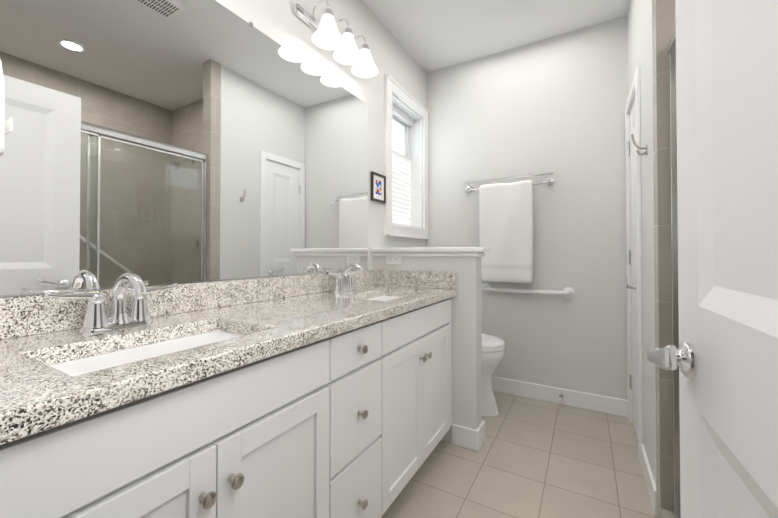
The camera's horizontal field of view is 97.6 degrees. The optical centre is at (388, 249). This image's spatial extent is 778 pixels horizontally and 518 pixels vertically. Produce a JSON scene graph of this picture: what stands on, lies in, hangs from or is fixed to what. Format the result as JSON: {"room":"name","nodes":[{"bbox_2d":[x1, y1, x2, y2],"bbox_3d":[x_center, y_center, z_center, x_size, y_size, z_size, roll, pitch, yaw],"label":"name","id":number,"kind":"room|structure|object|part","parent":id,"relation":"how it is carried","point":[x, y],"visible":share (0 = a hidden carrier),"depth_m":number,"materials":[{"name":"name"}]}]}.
{"room":"bathroom","nodes":[
{"label":"bathroom","id":0,"kind":"room"},
{"bbox_2d":[1,0,425,297],"bbox_3d":[-0.423,-0.238,1.920,0.170,2.740,2.986,0,-1,30],"label":"wall","id":1,"kind":"structure","parent":0,"point":[280,22],"depth_m":2.23,"materials":[{"name":"white paint"}]},
{"bbox_2d":[0,0,367,297],"bbox_3d":[-0.584,-0.422,1.460,0.008,1.093,1.776,0,-1,30],"label":"vanity mirror","id":2,"kind":"object","parent":1,"relation":"attached to","point":[157,142],"visible":1,"depth_m":1.16,"materials":[{"name":"silver metal"}]},
{"bbox_2d":[0,271,371,338],"bbox_3d":[-0.562,0.175,1.477,0.020,0.100,1.841,0,-1,30],"label":"backsplash","id":3,"kind":"structure","parent":1,"relation":"attached to","point":[19,315],"depth_m":1.21,"materials":[{"name":"beige stone"}]},
{"bbox_2d":[293,0,378,77],"bbox_3d":[-0.242,-1.158,1.866,0.205,0.227,0.570,0,-1,30],"label":"sconce","id":4,"kind":"object","parent":1,"relation":"attached to","point":[326,35],"visible":1,"depth_m":1.79,"materials":[{"name":"white glass"}]},
{"bbox_3d":[-0.224,-1.104,1.855,0.164,0.117,0.494,0,-1,30],"label":"lamp shade","id":5,"kind":"part","parent":4,"relation":"part of","materials":[{"name":"white glass"}]},
{"bbox_2d":[371,171,385,203],"bbox_3d":[-0.072,-0.422,2.340,0.017,0.193,0.176,0,-1,30],"label":"picture frame","id":6,"kind":"object","parent":1,"relation":"attached to","point":[378,187],"visible":0.98,"depth_m":2.34,"materials":[{"name":"brown wood"}]},
{"bbox_2d":[376,180,380,194],"bbox_3d":[-0.072,-0.424,2.340,0.001,0.098,0.076,0,-1,30],"label":"art","id":7,"kind":"object","parent":6,"relation":"attached to","point":[378,182],"depth_m":2.34},
{"bbox_2d":[384,74,428,239],"bbox_3d":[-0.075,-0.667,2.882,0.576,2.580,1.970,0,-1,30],"label":"window unit","id":8,"kind":"structure","parent":1,"relation":"in","point":[402,122],"depth_m":2.90,"materials":[{"name":"white wood"}]},
{"bbox_3d":[0.024,-0.667,2.825,0.004,0.896,0.486,0,-1,30],"label":"glass","id":9,"kind":"part","parent":8,"relation":"part of","materials":[{"name":"glass"}]},
{"bbox_3d":[0.026,-0.667,2.823,0.040,0.956,0.546,0,-1,30],"label":"frame","id":10,"kind":"part","parent":8,"relation":"part of","materials":[{"name":"white"}]},
{"bbox_2d":[372,256,481,442],"bbox_3d":[0.220,0.577,2.153,0.700,1.115,0.115,0,-1,30],"label":"wall","id":11,"kind":"structure","parent":0,"point":[467,355],"depth_m":1.97,"materials":[{"name":"white paint"}]},
{"bbox_2d":[386,256,401,264],"bbox_3d":[0.028,0.062,2.198,0.118,0.072,0.009,0,-1,30],"label":"outlet","id":12,"kind":"object","parent":11,"relation":"attached to","point":[395,260],"visible":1,"depth_m":2.19,"materials":[{"name":"white plastic"}]},
{"bbox_2d":[372,271,455,286],"bbox_3d":[0.144,0.183,2.120,0.559,0.100,0.020,0,-1,30],"label":"backsplash","id":13,"kind":"structure","parent":11,"relation":"attached to","point":[389,278],"depth_m":2.10,"materials":[{"name":"beige stone"}]},
{"bbox_2d":[371,252,484,256],"bbox_3d":[0.228,0.032,2.155,0.720,0.025,0.143,0,-1,30],"label":"trim","id":14,"kind":"structure","parent":11,"relation":"attached to","point":[458,254],"depth_m":2.05,"materials":[{"name":"white wood"}]},
{"bbox_2d":[370,247,490,251],"bbox_3d":[0.241,0.005,2.147,0.750,0.030,0.171,0,-1,30],"label":"trim","id":15,"kind":"structure","parent":11,"relation":"on","point":[452,249],"depth_m":2.03,"materials":[{"name":"white wood"}]},
{"bbox_2d":[452,420,484,450],"bbox_3d":[0.226,1.077,2.143,0.715,0.115,0.145,0,-1,30],"label":"baseboard","id":16,"kind":"structure","parent":11,"relation":"attached to","point":[468,438],"depth_m":1.94,"materials":[{"name":"white wood"}]},
{"bbox_2d":[362,0,629,72],"bbox_3d":[0.655,-1.621,0.853,3.180,0.001,3.786,0,-1,30],"label":"ceiling","id":17,"kind":"structure","parent":0,"point":[431,35],"depth_m":2.41,"materials":[{"name":"white paint"}]},
{"bbox_2d":[381,391,654,517],"bbox_3d":[0.655,1.119,0.820,3.180,0.001,3.786,0,-1,30],"label":"floor","id":18,"kind":"structure","parent":0,"point":[533,458],"depth_m":1.73,"materials":[{"name":"tile"}]},
{"bbox_2d":[0,295,455,517],"bbox_3d":[-0.316,0.695,1.329,0.588,0.860,1.841,0,-1,30],"label":"bathroom vanity","id":19,"kind":"object","parent":18,"relation":"on","point":[325,395],"depth_m":0.84,"materials":[{"name":"white wood"}]},
{"bbox_2d":[0,283,455,434],"bbox_3d":[-0.318,0.244,1.335,0.584,0.040,1.841,0,-1,30],"label":"countertop","id":20,"kind":"structure","parent":19,"relation":"on","point":[33,390],"depth_m":0.79,"materials":[{"name":"beige stone"}]},
{"bbox_2d":[40,272,179,330],"bbox_3d":[-0.721,0.141,0.941,0.168,0.155,0.310,0,-1,30],"label":"faucet","id":21,"kind":"object","parent":20,"relation":"on","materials":[{"name":"silver metal"}]},
{"bbox_2d":[48,327,243,370],"bbox_3d":[-0.542,0.326,0.836,0.320,0.161,0.490,0,-1,30],"label":"sink","id":22,"kind":"object","parent":20,"relation":"in","point":[83,360],"depth_m":0.88,"materials":[{"name":"white ceramic"}]},
{"bbox_2d":[324,263,367,290],"bbox_3d":[-0.198,0.152,1.846,0.168,0.155,0.310,0,-1,30],"label":"faucet","id":23,"kind":"object","parent":20,"relation":"on","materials":[{"name":"silver metal"}]},
{"bbox_2d":[360,291,399,298],"bbox_3d":[-0.020,0.337,1.741,0.320,0.161,0.490,0,-1,30],"label":"sink","id":24,"kind":"object","parent":20,"relation":"in","point":[387,294],"depth_m":1.93,"materials":[{"name":"white ceramic"}]},
{"bbox_2d":[482,333,504,415],"bbox_3d":[0.472,0.718,2.525,0.748,0.842,0.450,0,-1,30],"label":"toilet","id":25,"kind":"object","parent":18,"relation":"on","point":[493,350],"visible":0.23,"depth_m":2.33,"materials":[{"name":"white ceramic"}]},
{"bbox_3d":[0.581,0.660,2.462,0.495,0.058,0.370,0,-1,30],"label":"seat","id":26,"kind":"part","parent":25,"relation":"part of","materials":[{"name":"white ceramic"}]},
{"bbox_2d":[426,16,627,399],"bbox_3d":[1.275,-0.230,2.595,2.096,2.740,0.120,0,-1,30],"label":"wall","id":27,"kind":"structure","parent":0,"point":[556,105],"depth_m":2.55,"materials":[{"name":"white paint"}]},
{"bbox_2d":[462,172,554,282],"bbox_3d":[0.909,-0.157,2.652,0.680,0.821,0.144,0,-1,30],"label":"towel rail","id":28,"kind":"object","parent":27,"relation":"attached to","point":[506,221],"visible":0.96,"depth_m":2.58,"materials":[{"name":"white fabric"}]},
{"bbox_2d":[479,180,532,282],"bbox_3d":[0.896,-0.131,2.619,0.392,0.773,0.076,0,-1,30],"label":"towel","id":29,"kind":"object","parent":28,"relation":"hanging from","point":[505,209],"depth_m":2.58,"materials":[{"name":"white fabric"}]},
{"bbox_2d":[482,284,574,297],"bbox_3d":[1.041,0.320,2.614,0.677,0.082,0.067,0,-1,30],"label":"grab rail","id":30,"kind":"object","parent":27,"relation":"attached to","point":[568,292],"visible":1,"depth_m":2.56,"materials":[{"name":"white metal"}]},
{"bbox_2d":[492,376,627,417],"bbox_3d":[0.981,1.083,2.671,1.496,0.115,0.015,0,-1,30],"label":"baseboard","id":31,"kind":"structure","parent":27,"relation":"attached to","point":[601,403],"depth_m":2.49,"materials":[{"name":"white wood"}]},
{"bbox_2d":[627,0,655,482],"bbox_3d":[0.990,-0.248,1.105,0.100,2.740,2.746,0,-1,30],"label":"wall","id":32,"kind":"structure","parent":0,"point":[639,28],"depth_m":1.65,"materials":[{"name":"white paint"}]},
{"bbox_2d":[629,96,634,422],"bbox_3d":[1.522,0.109,2.024,0.101,2.048,0.485,0,-1,30],"label":"trim","id":33,"kind":"structure","parent":32,"relation":"attached to","point":[630,244],"depth_m":2.25,"materials":[{"name":"white wood"}]},
{"bbox_2d":[630,99,637,438],"bbox_3d":[1.496,0.113,2.039,0.035,2.020,0.449,0,-1,30],"label":"closet door","id":34,"kind":"structure","parent":32,"relation":"in","point":[633,278],"depth_m":2.14,"materials":[{"name":"white wood"}]},
{"bbox_2d":[625,278,636,290],"bbox_3d":[1.397,0.206,1.963,0.061,0.078,0.151,0,-1,30],"label":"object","id":35,"kind":"structure","parent":34,"relation":"attached to","point":[631,286],"depth_m":1.92,"materials":[{"name":"silver metal"}]},
{"bbox_2d":[625,66,643,464],"bbox_3d":[1.471,0.083,2.053,0.018,2.102,0.593,0,-1,30],"label":"trim","id":36,"kind":"structure","parent":32,"relation":"attached to","point":[635,89],"depth_m":1.82,"materials":[{"name":"white wood"}]},
{"bbox_2d":[631,134,646,155],"bbox_3d":[1.202,-0.502,1.640,0.063,0.111,0.022,0,-1,30],"label":"robe hook","id":37,"kind":"object","parent":32,"relation":"attached to","point":[638,147],"visible":0.98,"depth_m":1.64,"materials":[{"name":"silver metal"}]},
{"bbox_2d":[640,444,656,517],"bbox_3d":[1.221,1.071,1.605,0.015,0.115,0.410,0,-1,30],"label":"baseboard","id":38,"kind":"structure","parent":32,"relation":"attached to","point":[650,483],"depth_m":1.55,"materials":[{"name":"white wood"}]},
{"bbox_2d":[652,0,675,517],"bbox_3d":[0.821,-0.251,0.812,0.112,2.740,2.010,0,-1,30],"label":"wall column","id":39,"kind":"structure","parent":0,"point":[663,19],"depth_m":1.35,"materials":[{"name":"tile"}]},
{"bbox_2d":[667,25,680,517],"bbox_3d":[0.730,0.092,0.682,0.088,1.850,1.520,0,-1,30],"label":"rail","id":40,"kind":"object","parent":39,"relation":"attached to","point":[671,53],"visible":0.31,"depth_m":1.32,"materials":[{"name":"silver metal"}]},
{"bbox_3d":[0.173,-0.262,-0.078,3.100,2.740,0.120,0,-1,30],"label":"wall","id":41,"kind":"structure","parent":0,"visible":0},
{"bbox_2d":[0,60,12,155],"bbox_3d":[-0.568,-0.351,0.452,0.312,0.471,0.056,0,-1,30],"label":"hanging towel","id":42,"kind":"object","parent":41,"relation":"hanging from","point":[5,127],"visible":1,"depth_m":0.41,"materials":[{"name":"white fabric"}]},
{"bbox_2d":[675,0,777,517],"bbox_3d":[0.388,0.086,0.305,0.060,2.030,0.761,0,-1,30],"label":"entry door","id":43,"kind":"structure","parent":41,"relation":"in","point":[727,117],"depth_m":0.46,"materials":[{"name":"white wood"}]},
{"bbox_2d":[646,339,695,378],"bbox_3d":[0.524,0.183,0.561,0.157,0.078,0.201,0,-1,30],"label":"door knob","id":44,"kind":"object","parent":43,"relation":"attached to","point":[673,357],"depth_m":0.56,"materials":[{"name":"silver metal"}]}
]}

